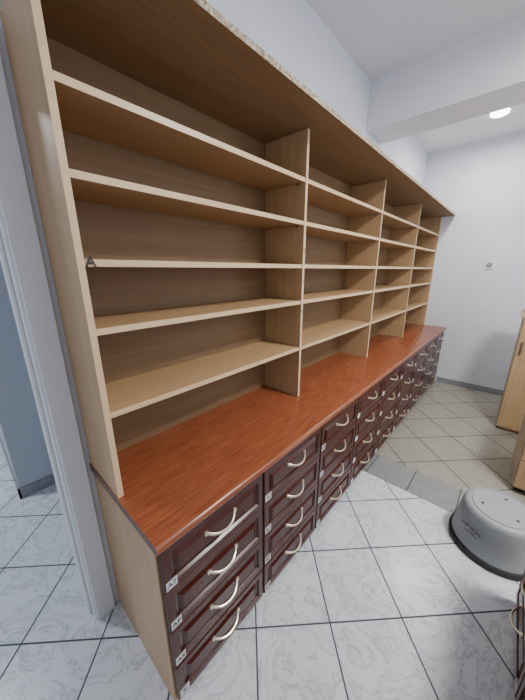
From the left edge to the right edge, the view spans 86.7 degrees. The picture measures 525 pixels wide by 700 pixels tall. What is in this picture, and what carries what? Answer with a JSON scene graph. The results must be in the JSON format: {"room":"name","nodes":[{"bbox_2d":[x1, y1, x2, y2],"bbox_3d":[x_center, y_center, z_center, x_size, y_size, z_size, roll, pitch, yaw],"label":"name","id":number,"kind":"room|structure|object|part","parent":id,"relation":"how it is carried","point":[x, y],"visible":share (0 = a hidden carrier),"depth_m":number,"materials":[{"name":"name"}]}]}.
{"room":"pharmacy","nodes":[
{"label":"pharmacy","id":0,"kind":"room"},
{"bbox_2d":[0,261,52,487],"bbox_3d":[-1.650,-0.660,2.503,3.290,3.000,1.540,14,21,40],"label":"wall","id":1,"kind":"structure","parent":0,"point":[21,432],"depth_m":1.87,"materials":[{"name":"paint"}]},
{"bbox_2d":[0,437,55,498],"bbox_3d":[-2.070,0.659,3.197,2.262,0.080,1.452,14,21,40],"label":"baseboard","id":2,"kind":"structure","parent":1,"relation":"attached to","point":[36,486],"depth_m":2.04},
{"bbox_2d":[0,0,427,603],"bbox_3d":[-0.158,-0.409,1.634,0.140,3.000,6.700,14,21,40],"label":"wall","id":3,"kind":"structure","parent":0,"point":[291,32],"depth_m":1.54,"materials":[{"name":"paint"}]},
{"bbox_2d":[0,54,114,619],"bbox_3d":[-1.128,0.284,0.706,0.172,2.182,1.074,14,21,40],"label":"trim","id":4,"kind":"structure","parent":3,"relation":"attached to","point":[21,257],"depth_m":0.96,"materials":[{"name":"white paint"}]},
{"bbox_2d":[0,380,524,699],"bbox_3d":[-0.352,1.032,2.231,6.200,0.100,6.700,14,21,40],"label":"floor","id":5,"kind":"structure","parent":0,"point":[380,601],"depth_m":1.34,"materials":[{"name":"tile"}]},
{"bbox_2d":[89,323,445,699],"bbox_3d":[0.916,0.462,2.583,0.565,0.800,4.238,14,21,40],"label":"base cabinet","id":6,"kind":"object","parent":5,"relation":"on","point":[215,504],"visible":1,"depth_m":1.21,"materials":[{"name":"brown wood"}]},
{"bbox_2d":[89,323,445,555],"bbox_3d":[0.910,0.091,2.482,0.548,0.032,4.238,14,21,40],"label":"countertop","id":7,"kind":"structure","parent":6,"relation":"on","point":[172,479],"depth_m":1.27,"materials":[{"name":"brown wood"}]},
{"bbox_2d":[0,0,455,498],"bbox_3d":[0.868,-0.627,2.323,0.423,1.436,4.244,14,21,40],"label":"shelving unit","id":8,"kind":"object","parent":7,"relation":"on","point":[216,232],"visible":1,"depth_m":1.16,"materials":[{"name":"brown wood"}]},
{"bbox_3d":[0.709,-0.655,2.456,0.006,1.416,4.196,14,21,40],"label":"panel","id":9,"kind":"part","parent":8,"relation":"part of","materials":[{"name":"brown wood"}]},
{"bbox_2d":[449,487,524,580],"bbox_3d":[1.358,1.020,1.613,0.432,0.266,0.432,14,21,40],"label":"step stool","id":10,"kind":"object","parent":5,"relation":"on","point":[487,524],"visible":1,"depth_m":1.53,"materials":[{"name":"grey plastic"}]},
{"bbox_2d":[496,309,524,433],"bbox_3d":[2.791,0.257,2.636,0.720,1.165,0.530,14,21,40],"label":"base cabinet","id":11,"kind":"object","parent":5,"relation":"on","point":[511,411],"visible":1,"depth_m":2.68,"materials":[{"name":"laminate"}]},
{"bbox_2d":[510,570,524,699],"bbox_3d":[0.790,1.086,0.422,0.565,0.800,1.886,14,21,40],"label":"base cabinet","id":12,"kind":"object","parent":5,"relation":"on","point":[520,595],"visible":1,"depth_m":1.11,"materials":[{"name":"brown wood"}]},
{"bbox_2d":[512,414,524,491],"bbox_3d":[2.170,0.669,1.966,0.515,0.745,0.568,14,21,40],"label":"base cabinet","id":13,"kind":"object","parent":5,"relation":"on","point":[518,469],"visible":1,"depth_m":2.01,"materials":[{"name":"laminate"}]},
{"bbox_2d":[306,0,524,152],"bbox_3d":[-0.352,-1.947,1.371,6.200,0.100,6.700,14,21,40],"label":"ceiling","id":14,"kind":"structure","parent":0,"point":[383,37],"depth_m":1.76,"materials":[{"name":"paint"}]},
{"bbox_2d":[366,14,524,143],"bbox_3d":[2.000,-1.751,1.487,2.770,0.340,0.320,14,21,40],"label":"beam","id":15,"kind":"structure","parent":14,"relation":"attached to","point":[483,73],"depth_m":1.93,"materials":[{"name":"paint"}]},
{"bbox_2d":[489,107,511,117],"bbox_3d":[2.220,-2.220,2.599,0.165,0.056,0.165,14,21,40],"label":"ceiling lamp","id":16,"kind":"object","parent":14,"relation":"in","point":[497,114],"depth_m":2.58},
{"bbox_2d":[423,130,524,389],"bbox_3d":[3.185,-0.849,3.158,3.010,3.000,0.120,14,21,40],"label":"wall","id":17,"kind":"structure","parent":0,"point":[482,182],"depth_m":3.46,"materials":[{"name":"paint"}]},
{"bbox_2d":[437,376,502,395],"bbox_3d":[3.361,0.624,3.327,2.220,0.075,0.012,14,21,40],"label":"baseboard","id":18,"kind":"structure","parent":17,"relation":"attached to","point":[439,379],"depth_m":3.78,"materials":[{"name":"grey tile"}]},
{"bbox_2d":[484,261,494,268],"bbox_3d":[2.770,-1.038,3.394,0.090,0.090,0.016,14,21,40],"label":"wall switch","id":19,"kind":"object","parent":17,"relation":"attached to","point":[488,264],"visible":1,"depth_m":3.39,"materials":[{"name":"white paint"}]}
]}

